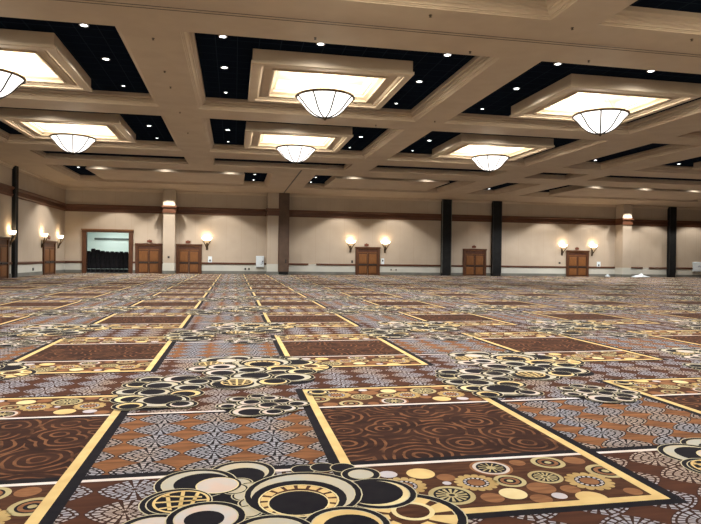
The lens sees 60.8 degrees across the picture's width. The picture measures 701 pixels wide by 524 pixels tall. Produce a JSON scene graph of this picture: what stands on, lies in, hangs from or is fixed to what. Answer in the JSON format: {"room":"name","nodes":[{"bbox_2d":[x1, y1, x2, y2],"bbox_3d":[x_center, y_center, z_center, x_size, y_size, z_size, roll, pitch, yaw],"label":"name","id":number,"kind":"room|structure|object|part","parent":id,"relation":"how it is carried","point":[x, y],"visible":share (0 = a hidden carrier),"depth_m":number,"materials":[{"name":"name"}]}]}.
{"room":"hotel ballroom","nodes":[
{"label":"hotel ballroom","id":0,"kind":"room"},
{"bbox_2d":[11,166,18,277],"bbox_3d":[-21.527,-2.572,38.308,0.270,7.150,0.520,1,0,-11],"label":"partition column","id":1,"kind":"structure","parent":0,"point":[15,171],"depth_m":38.09,"materials":[{"name":"black metal"}]},
{"bbox_2d":[0,164,64,278],"bbox_3d":[-17.724,-3.013,17.746,0.200,8.370,65.670,1,0,-11],"label":"wall","id":2,"kind":"structure","parent":0,"point":[34,219],"depth_m":42.01,"materials":[{"name":"paint"}]},
{"bbox_2d":[0,236,10,278],"bbox_3d":[-21.141,-0.269,36.039,0.160,2.580,2.910,1,0,-11],"label":"door","id":3,"kind":"structure","parent":2,"relation":"in","point":[4,241],"depth_m":36.73,"materials":[{"name":"brown wood"}]},
{"bbox_3d":[-21.277,0.526,36.629,0.038,0.700,0.938,1,0,-11],"label":"panel","id":4,"kind":"part","parent":3,"relation":"part of","materials":[{"name":"brown wood"}]},
{"bbox_3d":[-21.264,-0.464,36.623,0.038,0.880,0.938,1,0,-11],"label":"panel","id":5,"kind":"part","parent":3,"relation":"part of","materials":[{"name":"brown wood"}]},
{"bbox_2d":[8,230,16,246],"bbox_3d":[-21.308,-1.433,37.606,0.427,1.085,0.920,1,0,-11],"label":"wall sconce","id":6,"kind":"object","parent":2,"relation":"attached to","point":[11,232],"visible":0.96,"depth_m":37.45,"materials":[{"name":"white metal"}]},
{"bbox_3d":[-21.296,-1.840,37.605,0.414,0.260,0.920,1,0,-11],"label":"lamp shade","id":7,"kind":"part","parent":6,"relation":"part of","materials":[{"name":"white glass"}]},
{"bbox_2d":[0,183,66,210],"bbox_3d":[-17.531,-4.296,17.773,0.160,0.620,65.670,1,0,-11],"label":"trim","id":8,"kind":"structure","parent":2,"relation":"attached to","point":[5,189],"depth_m":41.69,"materials":[{"name":"brown wood"}]},
{"bbox_2d":[0,159,66,189],"bbox_3d":[-17.521,-5.886,17.762,0.140,0.219,65.670,1,0,-11],"label":"trim","id":9,"kind":"structure","parent":2,"relation":"attached to","point":[2,162],"depth_m":41.72,"materials":[{"name":"paint"}]},
{"bbox_2d":[9,270,64,277],"bbox_3d":[-17.660,1.038,17.793,0.035,0.270,65.670,1,0,-11],"label":"baseboard","id":10,"kind":"structure","parent":2,"relation":"attached to","point":[57,271],"depth_m":41.99,"materials":[{"name":"paint"}]},
{"bbox_2d":[9,261,64,264],"bbox_3d":[-17.637,0.248,17.791,0.060,0.170,65.670,1,0,-11],"label":"trim","id":11,"kind":"structure","parent":2,"relation":"attached to","point":[29,262],"depth_m":42.18,"materials":[{"name":"brown wood"}]},
{"bbox_2d":[41,233,47,247],"bbox_3d":[-22.551,-1.566,43.985,0.427,1.085,0.920,1,0,-11],"label":"wall sconce","id":12,"kind":"object","parent":2,"relation":"attached to","point":[44,235],"visible":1,"depth_m":43.87,"materials":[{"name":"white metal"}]},
{"bbox_2d":[42,240,56,274],"bbox_3d":[-23.029,-0.350,45.716,0.160,2.580,3.070,1,0,-11],"label":"door","id":13,"kind":"structure","parent":2,"relation":"in","point":[49,247],"depth_m":45.75,"materials":[{"name":"brown wood"}]},
{"bbox_3d":[-22.915,-0.535,45.086,0.038,0.880,1.002,1,0,-11],"label":"panel","id":14,"kind":"part","parent":13,"relation":"part of","materials":[{"name":"brown wood"}]},
{"bbox_3d":[-22.927,0.455,45.092,0.038,0.700,1.002,1,0,-11],"label":"panel","id":15,"kind":"part","parent":13,"relation":"part of","materials":[{"name":"brown wood"}]},
{"bbox_3d":[-23.159,-0.545,46.339,0.038,0.880,1.002,1,0,-11],"label":"panel","id":16,"kind":"part","parent":13,"relation":"part of","materials":[{"name":"brown wood"}]},
{"bbox_3d":[-23.172,0.445,46.345,0.038,0.700,1.002,1,0,-11],"label":"panel","id":17,"kind":"part","parent":13,"relation":"part of","materials":[{"name":"brown wood"}]},
{"bbox_2d":[57,235,63,248],"bbox_3d":[-23.346,-1.600,48.058,0.427,1.085,0.920,1,0,-11],"label":"wall sconce","id":18,"kind":"object","parent":2,"relation":"attached to","point":[60,237],"visible":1,"depth_m":47.93,"materials":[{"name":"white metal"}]},
{"bbox_2d":[87,232,128,252],"bbox_3d":[-21.449,-1.096,55.157,6.400,4.000,0.100,1,0,-11],"label":"wall","id":19,"kind":"structure","parent":0,"point":[102,245],"depth_m":54.93,"materials":[{"name":"paint"}]},
{"bbox_2d":[94,238,128,239],"bbox_3d":[-20.902,-2.099,55.154,5.150,0.180,0.100,1,0,-11],"label":"wall rail","id":20,"kind":"object","parent":19,"relation":"attached to","point":[94,238],"visible":0.57,"depth_m":54.89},
{"bbox_2d":[163,189,175,270],"bbox_3d":[-15.461,-2.581,51.060,0.950,7.170,1.150,1,0,-11],"label":"column","id":21,"kind":"structure","parent":0,"point":[169,196],"depth_m":50.51,"materials":[{"name":"paint"}]},
{"bbox_2d":[266,192,278,271],"bbox_3d":[-6.889,-2.483,52.733,0.960,7.170,1.150,1,0,-11],"label":"wall","id":22,"kind":"structure","parent":0,"point":[272,198],"depth_m":52.17,"materials":[{"name":"paint"}]},
{"bbox_2d":[278,193,289,274],"bbox_3d":[-5.939,-2.462,52.850,0.920,7.150,1.284,1,0,-11],"label":"partition column","id":23,"kind":"structure","parent":0,"point":[284,198],"depth_m":52.30,"materials":[{"name":"brown wood"}]},
{"bbox_2d":[0,272,700,523],"bbox_3d":[13.259,1.555,26.135,63.931,0.116,70.200,1,0,-11],"label":"floor","id":24,"kind":"structure","parent":0,"point":[126,398],"depth_m":6.34,"materials":[{"name":"multicoloured carpet"}]},
{"bbox_2d":[87,251,90,272],"bbox_3d":[-22.709,-0.022,51.841,0.370,1.861,0.465,1,0,-11],"label":"chair stack","id":25,"kind":"object","parent":24,"relation":"on","point":[88,252],"visible":0.73,"depth_m":51.64,"materials":[{"name":"black fabric"}]},
{"bbox_2d":[91,249,95,271],"bbox_3d":[-22.330,-0.127,51.914,0.370,2.081,0.465,1,0,-11],"label":"chair stack","id":26,"kind":"object","parent":24,"relation":"on","point":[93,251],"visible":1,"depth_m":51.70,"materials":[{"name":"black fabric"}]},
{"bbox_2d":[96,250,100,271],"bbox_3d":[-21.953,-0.078,51.988,0.370,1.991,0.465,1,0,-11],"label":"chair stack","id":27,"kind":"object","parent":24,"relation":"on","point":[97,251],"visible":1,"depth_m":51.78,"materials":[{"name":"black fabric"}]},
{"bbox_3d":[-21.916,-0.252,51.810,0.370,1.640,0.105,1,0,-11],"label":"backrest","id":28,"kind":"part","parent":27,"relation":"part of","materials":[{"name":"black fabric"}]},
{"bbox_2d":[100,251,105,272],"bbox_3d":[-21.576,-0.029,52.062,0.370,1.901,0.465,1,0,-11],"label":"chair stack","id":29,"kind":"object","parent":24,"relation":"on","point":[102,253],"visible":1,"depth_m":51.85,"materials":[{"name":"black fabric"}]},
{"bbox_3d":[-21.539,-0.203,51.884,0.370,1.550,0.105,1,0,-11],"label":"backrest","id":30,"kind":"part","parent":29,"relation":"part of","materials":[{"name":"black fabric"}]},
{"bbox_2d":[105,251,109,271],"bbox_3d":[-21.198,-0.004,52.136,0.370,1.861,0.465,1,0,-11],"label":"chair stack","id":31,"kind":"object","parent":24,"relation":"on","point":[107,253],"visible":1,"depth_m":51.92,"materials":[{"name":"black fabric"}]},
{"bbox_2d":[110,251,113,271],"bbox_3d":[-20.820,0.000,52.209,0.370,1.861,0.465,1,0,-11],"label":"chair stack","id":32,"kind":"object","parent":24,"relation":"on","point":[111,252],"visible":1,"depth_m":51.99,"materials":[{"name":"black fabric"}]},
{"bbox_2d":[114,252,119,272],"bbox_3d":[-20.442,0.014,52.283,0.370,1.841,0.465,1,0,-11],"label":"chair stack","id":33,"kind":"object","parent":24,"relation":"on","point":[116,254],"visible":1,"depth_m":52.08,"materials":[{"name":"black fabric"}]},
{"bbox_3d":[-20.406,-0.160,52.105,0.370,1.490,0.105,1,0,-11],"label":"backrest","id":34,"kind":"part","parent":33,"relation":"part of","materials":[{"name":"black fabric"}]},
{"bbox_2d":[119,251,123,271],"bbox_3d":[-20.064,0.009,52.357,0.370,1.861,0.465,1,0,-11],"label":"chair stack","id":35,"kind":"object","parent":24,"relation":"on","point":[121,253],"visible":1,"depth_m":52.15,"materials":[{"name":"black fabric"}]},
{"bbox_2d":[124,252,128,272],"bbox_3d":[-19.687,0.023,52.431,0.370,1.841,0.465,1,0,-11],"label":"chair stack","id":36,"kind":"object","parent":24,"relation":"on","point":[126,254],"visible":0.86,"depth_m":52.22,"materials":[{"name":"black fabric"}]},
{"bbox_3d":[-19.650,-0.151,52.253,0.370,1.490,0.105,1,0,-11],"label":"backrest","id":37,"kind":"part","parent":36,"relation":"part of","materials":[{"name":"black fabric"}]},
{"bbox_2d":[632,273,648,276],"bbox_3d":[28.876,1.294,59.230,2.054,0.417,0.967,1,0,0],"label":"plastic sheet","id":38,"kind":"object","parent":24,"relation":"on","point":[641,274],"visible":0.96,"depth_m":59.09,"materials":[{"name":"white plastic"}]},
{"bbox_2d":[0,0,700,207],"bbox_3d":[13.792,-6.318,23.865,64.530,1.440,66.270,1,0,-11],"label":"ceiling","id":39,"kind":"structure","parent":0,"point":[268,62],"depth_m":21.55,"materials":[{"name":"paint"}]},
{"bbox_2d":[0,56,26,98],"bbox_3d":[-10.821,-5.667,17.878,1.980,1.720,1.980,1,0,-11],"label":"pendant","id":40,"kind":"object","parent":39,"relation":"hanging from","point":[10,81],"visible":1,"depth_m":17.75,"materials":[{"name":"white glass"}]},
{"bbox_3d":[-10.826,-5.240,17.881,1.860,0.665,1.860,1,0,-11],"label":"lamp shade","id":41,"kind":"part","parent":40,"relation":"part of","materials":[{"name":"white glass"}]},
{"bbox_2d":[0,29,91,91],"bbox_3d":[-10.896,-6.184,17.982,4.920,0.620,4.380,1,0,-11],"label":"tray","id":42,"kind":"object","parent":39,"relation":"on","point":[46,61],"depth_m":18.53,"materials":[{"name":"paint"}]},
{"bbox_2d":[0,108,136,142],"bbox_3d":[-12.725,-6.262,27.355,4.920,0.620,4.380,1,0,-11],"label":"tray","id":43,"kind":"object","parent":39,"relation":"on","point":[33,123],"depth_m":26.13,"materials":[{"name":"paint"}]},
{"bbox_2d":[49,124,96,154],"bbox_3d":[-12.649,-5.746,27.251,1.980,1.720,1.980,1,0,-11],"label":"pendant","id":44,"kind":"object","parent":39,"relation":"hanging from","point":[73,143],"visible":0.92,"depth_m":26.75,"materials":[{"name":"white glass"}]},
{"bbox_3d":[-12.655,-5.318,27.254,1.860,0.665,1.860,1,0,-11],"label":"lamp shade","id":45,"kind":"part","parent":44,"relation":"part of","materials":[{"name":"white glass"}]},
{"bbox_3d":[-10.695,-6.331,17.897,8.080,0.040,7.470,1,0,-11],"label":"coffer panel","id":46,"kind":"part","parent":39,"relation":"part of","materials":[{"name":"tile"}]},
{"bbox_3d":[-12.523,-6.409,27.270,8.080,0.040,7.470,1,0,-11],"label":"coffer panel","id":47,"kind":"part","parent":39,"relation":"part of","materials":[{"name":"paint"}]},
{"bbox_3d":[-13.717,-6.367,34.588,8.020,0.040,2.590,1,0,-11],"label":"slot panel","id":48,"kind":"part","parent":39,"relation":"part of","materials":[{"name":"paint"}]},
{"bbox_3d":[-12.960,-6.507,42.860,13.770,0.040,7.440,1,0,-11],"label":"coffer panel","id":49,"kind":"part","parent":39,"relation":"part of","materials":[{"name":"paint"}]},
{"bbox_2d":[86,166,244,183],"bbox_3d":[-12.870,-6.286,42.879,10.300,0.400,5.380,1,0,-11],"label":"tray","id":50,"kind":"object","parent":39,"relation":"on","point":[112,173],"depth_m":41.85,"materials":[{"name":"paint"}]},
{"bbox_3d":[-4.163,-6.258,36.452,8.090,0.040,2.590,1,0,-11],"label":"slot panel","id":51,"kind":"part","parent":39,"relation":"part of","materials":[{"name":"paint"}]},
{"bbox_2d":[284,170,301,192],"bbox_3d":[-4.506,-5.995,45.481,0.100,0.022,13.900,1,0,-11],"label":"trim","id":52,"kind":"structure","parent":39,"relation":"attached to","point":[300,170],"depth_m":44.31,"materials":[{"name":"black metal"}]},
{"bbox_2d":[276,136,315,163],"bbox_3d":[-2.668,-5.631,29.199,1.980,1.720,1.980,1,0,-11],"label":"pendant","id":53,"kind":"object","parent":39,"relation":"hanging from","point":[293,153],"visible":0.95,"depth_m":28.66,"materials":[{"name":"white glass"}]},
{"bbox_3d":[-2.673,-5.204,29.202,1.860,0.665,1.860,1,0,-11],"label":"lamp shade","id":54,"kind":"part","parent":53,"relation":"part of","materials":[{"name":"white glass"}]},
{"bbox_2d":[244,122,352,152],"bbox_3d":[-2.704,-6.148,29.310,4.920,0.620,4.380,1,0,-11],"label":"tray","id":55,"kind":"object","parent":39,"relation":"on","point":[257,135],"depth_m":27.84,"materials":[{"name":"paint"}]},
{"bbox_3d":[-2.640,-6.296,29.199,8.100,0.040,7.470,1,0,-11],"label":"coffer panel","id":56,"kind":"part","parent":39,"relation":"part of","materials":[{"name":"paint"}]},
{"bbox_2d":[295,74,354,120],"bbox_3d":[-0.840,-5.553,19.826,1.980,1.720,1.980,1,0,-11],"label":"pendant","id":57,"kind":"object","parent":39,"relation":"hanging from","point":[323,103],"visible":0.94,"depth_m":19.31,"materials":[{"name":"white glass"}]},
{"bbox_3d":[-0.845,-5.126,19.828,1.860,0.665,1.860,1,0,-11],"label":"lamp shade","id":58,"kind":"part","parent":57,"relation":"part of","materials":[{"name":"white glass"}]},
{"bbox_2d":[248,49,413,108],"bbox_3d":[-0.876,-6.069,19.937,4.920,0.620,4.380,1,0,-11],"label":"tray","id":59,"kind":"object","parent":39,"relation":"on","point":[274,75],"depth_m":18.77,"materials":[{"name":"paint"}]},
{"bbox_3d":[-0.812,-6.218,19.826,8.100,0.040,7.470,1,0,-11],"label":"coffer panel","id":60,"kind":"part","parent":39,"relation":"part of","materials":[{"name":"tile"}]},
{"bbox_2d":[57,0,700,56],"bbox_3d":[15.040,-5.585,17.426,63.930,0.018,0.164,1,0,-11],"label":"trim","id":61,"kind":"structure","parent":39,"relation":"attached to","point":[79,1],"depth_m":14.57,"materials":[{"name":"paint"}]},
{"bbox_3d":[2.551,-6.329,45.886,11.200,0.040,7.440,1,0,-11],"label":"coffer panel","id":62,"kind":"part","parent":39,"relation":"part of","materials":[{"name":"paint"}]},
{"bbox_2d":[324,176,448,190],"bbox_3d":[2.602,-6.109,45.898,8.530,0.400,5.380,1,0,-11],"label":"tray","id":63,"kind":"object","parent":39,"relation":"on","point":[332,181],"depth_m":44.91,"materials":[{"name":"paint"}]},
{"bbox_3d":[5.578,-6.147,38.353,8.340,0.040,2.590,1,0,-11],"label":"slot panel","id":64,"kind":"part","parent":39,"relation":"part of","materials":[{"name":"paint"}]},
{"bbox_3d":[7.071,-6.185,31.094,8.090,0.040,7.470,1,0,-11],"label":"coffer panel","id":65,"kind":"part","parent":39,"relation":"part of","materials":[{"name":"paint"}]},
{"bbox_2d":[471,146,509,172],"bbox_3d":[7.284,-5.518,31.141,1.980,1.720,1.980,1,0,-11],"label":"pendant","id":66,"kind":"object","parent":39,"relation":"hanging from","point":[486,162],"visible":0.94,"depth_m":30.61,"materials":[{"name":"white glass"}]},
{"bbox_3d":[7.278,-5.090,31.143,1.860,0.665,1.860,1,0,-11],"label":"lamp shade","id":67,"kind":"part","parent":66,"relation":"part of","materials":[{"name":"white glass"}]},
{"bbox_2d":[431,134,554,160],"bbox_3d":[7.287,-6.033,31.259,4.920,0.620,4.380,1,0,-11],"label":"tray","id":68,"kind":"object","parent":39,"relation":"on","point":[460,146],"depth_m":30.04,"materials":[{"name":"paint"}]},
{"bbox_3d":[12.002,-6.221,47.731,2.140,0.040,7.440,1,0,-11],"label":"coffer panel","id":69,"kind":"part","parent":39,"relation":"part of","materials":[{"name":"paint"}]},
{"bbox_3d":[13.675,-6.054,39.933,3.040,0.040,2.590,1,0,-11],"label":"slot panel","id":70,"kind":"part","parent":39,"relation":"part of","materials":[{"name":"paint"}]},
{"bbox_3d":[24.343,-6.080,50.139,17.590,0.040,7.440,1,0,-11],"label":"coffer panel","id":71,"kind":"part","parent":39,"relation":"part of","materials":[{"name":"paint"}]},
{"bbox_3d":[8.899,-6.107,21.721,8.090,0.040,7.470,1,0,-11],"label":"coffer panel","id":72,"kind":"part","parent":39,"relation":"part of","materials":[{"name":"tile"}]},
{"bbox_2d":[572,94,629,135],"bbox_3d":[9.112,-5.439,21.768,1.980,1.720,1.980,1,0,-11],"label":"pendant","id":73,"kind":"object","parent":39,"relation":"hanging from","point":[597,121],"visible":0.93,"depth_m":21.27,"materials":[{"name":"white glass"}]},
{"bbox_3d":[9.106,-5.012,21.770,1.860,0.665,1.860,1,0,-11],"label":"lamp shade","id":74,"kind":"part","parent":73,"relation":"part of","materials":[{"name":"white glass"}]},
{"bbox_2d":[510,74,700,123],"bbox_3d":[9.115,-5.955,21.886,4.920,0.620,4.380,1,0,-11],"label":"tray","id":75,"kind":"object","parent":39,"relation":"on","point":[566,96],"depth_m":20.91,"materials":[{"name":"paint"}]},
{"bbox_2d":[549,185,700,199],"bbox_3d":[24.512,-5.858,50.174,14.080,0.400,5.380,1,0,-11],"label":"tray","id":76,"kind":"object","parent":39,"relation":"on","point":[572,190],"depth_m":49.20,"materials":[{"name":"paint"}]},
{"bbox_3d":[14.947,-6.095,32.631,2.140,0.040,7.470,1,0,-11],"label":"coffer panel","id":77,"kind":"part","parent":39,"relation":"part of","materials":[{"name":"paint"}]},
{"bbox_3d":[25.795,-5.915,42.298,18.140,0.040,2.590,1,0,-11],"label":"slot panel","id":78,"kind":"part","parent":39,"relation":"part of","materials":[{"name":"paint"}]},
{"bbox_3d":[10.955,-6.019,11.180,8.090,0.040,7.490,1,0,-11],"label":"coffer panel","id":79,"kind":"part","parent":39,"relation":"part of","materials":[{"name":"tile"}]},
{"bbox_3d":[22.627,-6.007,34.129,8.090,0.040,7.470,1,0,-11],"label":"coffer panel","id":80,"kind":"part","parent":39,"relation":"part of","materials":[{"name":"paint"}]},
{"bbox_2d":[692,161,700,169],"bbox_3d":[23.090,-5.782,34.221,3.780,0.400,4.910,1,0,-11],"label":"tray","id":81,"kind":"object","parent":39,"relation":"on","point":[697,165],"depth_m":35.95,"materials":[{"name":"paint"}]},
{"bbox_2d":[64,190,700,276],"bbox_3d":[7.441,-2.923,56.212,63.930,8.370,0.200,1,0,-11],"label":"wall","id":82,"kind":"structure","parent":0,"point":[235,239],"depth_m":55.36,"materials":[{"name":"paint"}]},
{"bbox_2d":[81,229,133,272],"bbox_3d":[-20.587,-0.918,50.676,4.220,3.720,0.470,1,0,-11],"label":"door frame","id":83,"kind":"structure","parent":82,"relation":"in","point":[84,231],"depth_m":50.43,"materials":[{"name":"brown wood"}]},
{"bbox_2d":[135,243,162,273],"bbox_3d":[-17.312,-0.310,51.222,2.270,2.580,0.160,1,0,-11],"label":"door","id":84,"kind":"structure","parent":82,"relation":"in","point":[148,256],"depth_m":51.24,"materials":[{"name":"brown wood"}]},
{"bbox_3d":[-17.755,0.484,51.154,0.682,0.700,0.038,1,0,-11],"label":"panel","id":85,"kind":"part","parent":84,"relation":"part of","materials":[{"name":"brown wood"}]},
{"bbox_3d":[-17.742,-0.505,51.148,0.682,0.880,0.038,1,0,-11],"label":"panel","id":86,"kind":"part","parent":84,"relation":"part of","materials":[{"name":"brown wood"}]},
{"bbox_3d":[-16.882,-0.495,51.316,0.682,0.880,0.038,1,0,-11],"label":"panel","id":87,"kind":"part","parent":84,"relation":"part of","materials":[{"name":"brown wood"}]},
{"bbox_3d":[-16.894,0.494,51.322,0.682,0.700,0.038,1,0,-11],"label":"panel","id":88,"kind":"part","parent":84,"relation":"part of","materials":[{"name":"brown wood"}]},
{"bbox_2d":[176,244,201,273],"bbox_3d":[-14.034,-0.273,51.862,2.230,2.580,0.160,1,0,-11],"label":"door","id":89,"kind":"structure","parent":82,"relation":"in","point":[188,256],"depth_m":51.88,"materials":[{"name":"brown wood"}]},
{"bbox_3d":[-14.455,-0.468,51.790,0.666,0.880,0.038,1,0,-11],"label":"panel","id":90,"kind":"part","parent":89,"relation":"part of","materials":[{"name":"brown wood"}]},
{"bbox_3d":[-14.467,0.522,51.795,0.666,0.700,0.038,1,0,-11],"label":"panel","id":91,"kind":"part","parent":89,"relation":"part of","materials":[{"name":"brown wood"}]},
{"bbox_3d":[-13.614,-0.458,51.954,0.666,0.880,0.038,1,0,-11],"label":"panel","id":92,"kind":"part","parent":89,"relation":"part of","materials":[{"name":"brown wood"}]},
{"bbox_3d":[-13.626,0.532,51.960,0.666,0.700,0.038,1,0,-11],"label":"panel","id":93,"kind":"part","parent":89,"relation":"part of","materials":[{"name":"brown wood"}]},
{"bbox_2d":[201,237,211,249],"bbox_3d":[-12.517,-1.587,52.021,0.920,1.085,0.427,1,0,-11],"label":"wall sconce","id":94,"kind":"object","parent":82,"relation":"attached to","point":[203,238],"visible":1,"depth_m":51.94,"materials":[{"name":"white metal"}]},
{"bbox_2d":[256,256,263,267],"bbox_3d":[-8.031,-0.024,53.010,0.700,1.020,0.209,1,0,-11],"label":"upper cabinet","id":95,"kind":"object","parent":82,"relation":"attached to","point":[259,259],"visible":1,"depth_m":52.94,"materials":[{"name":"white plastic"}]},
{"bbox_2d":[346,240,355,251],"bbox_3d":[0.035,-1.414,54.471,0.920,1.085,0.427,1,0,-11],"label":"wall sconce","id":96,"kind":"object","parent":82,"relation":"attached to","point":[347,241],"visible":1,"depth_m":54.37,"materials":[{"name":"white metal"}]},
{"bbox_2d":[355,247,380,274],"bbox_3d":[1.590,-0.094,54.911,2.370,2.580,0.160,1,0,-11],"label":"door","id":97,"kind":"structure","parent":82,"relation":"in","point":[365,257],"depth_m":54.92,"materials":[{"name":"brown wood"}]},
{"bbox_3d":[1.135,-0.289,54.832,0.722,0.880,0.038,1,0,-11],"label":"panel","id":98,"kind":"part","parent":97,"relation":"part of","materials":[{"name":"brown wood"}]},
{"bbox_3d":[1.123,0.701,54.838,0.722,0.700,0.038,1,0,-11],"label":"panel","id":99,"kind":"part","parent":97,"relation":"part of","materials":[{"name":"brown wood"}]},
{"bbox_3d":[2.033,0.711,55.015,0.722,0.700,0.038,1,0,-11],"label":"panel","id":100,"kind":"part","parent":97,"relation":"part of","materials":[{"name":"brown wood"}]},
{"bbox_3d":[2.045,-0.279,55.009,0.722,0.880,0.038,1,0,-11],"label":"panel","id":101,"kind":"part","parent":97,"relation":"part of","materials":[{"name":"brown wood"}]},
{"bbox_2d":[65,261,692,268],"bbox_3d":[7.425,0.338,56.103,63.930,0.170,0.060,1,0,-11],"label":"trim","id":102,"kind":"structure","parent":82,"relation":"attached to","point":[65,261],"depth_m":55.73,"materials":[{"name":"brown wood"}]},
{"bbox_2d":[65,204,700,226],"bbox_3d":[7.604,-4.202,55.453,63.930,0.620,1.330,1,0,-11],"label":"trim","id":103,"kind":"structure","parent":82,"relation":"attached to","point":[162,209],"depth_m":54.70,"materials":[{"name":"brown wood"}]},
{"bbox_2d":[65,270,700,276],"bbox_3d":[7.527,1.132,55.534,63.930,0.270,1.230,1,0,-11],"label":"baseboard","id":104,"kind":"structure","parent":82,"relation":"attached to","point":[66,271],"depth_m":55.51,"materials":[{"name":"paint"}]},
{"bbox_2d":[66,187,700,209],"bbox_3d":[7.510,-5.796,56.028,63.930,0.219,0.140,1,0,-11],"label":"trim","id":105,"kind":"structure","parent":82,"relation":"attached to","point":[67,188],"depth_m":54.77,"materials":[{"name":"paint"}]},
{"bbox_2d":[381,241,389,252],"bbox_3d":[3.225,-1.377,55.093,0.920,1.085,0.427,1,0,-11],"label":"wall sconce","id":106,"kind":"object","parent":82,"relation":"attached to","point":[382,242],"visible":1,"depth_m":55.00,"materials":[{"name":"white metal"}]},
{"bbox_2d":[463,249,486,275],"bbox_3d":[11.846,0.024,56.912,2.410,2.580,0.160,1,0,-11],"label":"door","id":107,"kind":"structure","parent":82,"relation":"in","point":[477,258],"depth_m":56.94,"materials":[{"name":"brown wood"}]},
{"bbox_3d":[11.381,-0.172,56.831,0.738,0.880,0.038,1,0,-11],"label":"panel","id":108,"kind":"part","parent":107,"relation":"part of","materials":[{"name":"brown wood"}]},
{"bbox_3d":[11.369,0.818,56.837,0.738,0.700,0.038,1,0,-11],"label":"panel","id":109,"kind":"part","parent":107,"relation":"part of","materials":[{"name":"brown wood"}]},
{"bbox_3d":[12.311,-0.161,57.013,0.738,0.880,0.038,1,0,-11],"label":"panel","id":110,"kind":"part","parent":107,"relation":"part of","materials":[{"name":"brown wood"}]},
{"bbox_3d":[12.298,0.829,57.018,0.738,0.700,0.038,1,0,-11],"label":"panel","id":111,"kind":"part","parent":107,"relation":"part of","materials":[{"name":"brown wood"}]},
{"bbox_2d":[559,244,566,255],"bbox_3d":[20.841,-1.175,58.531,0.920,1.085,0.427,1,0,-11],"label":"wall sconce","id":112,"kind":"object","parent":82,"relation":"attached to","point":[560,245],"visible":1,"depth_m":58.43,"materials":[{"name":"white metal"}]},
{"bbox_2d":[566,250,589,276],"bbox_3d":[22.425,0.145,58.977,2.510,2.580,0.160,1,0,-11],"label":"door","id":113,"kind":"structure","parent":82,"relation":"in","point":[577,261],"depth_m":59.00,"materials":[{"name":"brown wood"}]},
{"bbox_3d":[21.924,0.939,58.897,0.778,0.700,0.038,1,0,-11],"label":"panel","id":114,"kind":"part","parent":113,"relation":"part of","materials":[{"name":"brown wood"}]},
{"bbox_3d":[21.937,-0.051,58.891,0.778,0.880,0.038,1,0,-11],"label":"panel","id":115,"kind":"part","parent":113,"relation":"part of","materials":[{"name":"brown wood"}]},
{"bbox_3d":[22.915,-0.040,59.082,0.778,0.880,0.038,1,0,-11],"label":"panel","id":116,"kind":"part","parent":113,"relation":"part of","materials":[{"name":"brown wood"}]},
{"bbox_3d":[22.903,0.950,59.087,0.778,0.700,0.038,1,0,-11],"label":"panel","id":117,"kind":"part","parent":113,"relation":"part of","materials":[{"name":"brown wood"}]},
{"bbox_2d":[589,245,597,255],"bbox_3d":[24.041,-1.139,59.155,0.920,1.085,0.427,1,0,-11],"label":"wall sconce","id":118,"kind":"object","parent":82,"relation":"attached to","point":[591,246],"visible":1,"depth_m":59.08,"materials":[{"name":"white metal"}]},
{"bbox_2d":[692,262,700,271],"bbox_3d":[35.721,0.507,61.548,0.950,1.000,0.209,1,0,-11],"label":"box","id":119,"kind":"object","parent":82,"relation":"attached to","point":[696,266],"visible":1,"depth_m":61.47,"materials":[{"name":"white plastic"}]},
{"bbox_2d":[440,199,451,275],"bbox_3d":[8.999,-2.293,56.205,0.950,7.150,0.420,1,0,-11],"label":"partition column","id":120,"kind":"structure","parent":0,"point":[446,204],"depth_m":56.03,"materials":[{"name":"paint"}]},
{"bbox_2d":[491,201,501,275],"bbox_3d":[13.965,-2.237,57.174,0.910,7.150,0.420,1,0,-11],"label":"partition column","id":121,"kind":"structure","parent":0,"point":[496,224],"depth_m":56.99,"materials":[{"name":"black metal"}]},
{"bbox_2d":[615,204,631,273],"bbox_3d":[27.098,-2.094,59.339,0.970,7.170,1.200,1,0,-11],"label":"column","id":122,"kind":"structure","parent":0,"point":[623,233],"depth_m":58.82,"materials":[{"name":"paint"}]},
{"bbox_2d":[666,207,676,276],"bbox_3d":[32.701,-2.022,60.830,0.770,7.150,0.420,1,0,-11],"label":"partition column","id":123,"kind":"structure","parent":0,"point":[671,211],"depth_m":60.66,"materials":[{"name":"black metal"}]}
]}

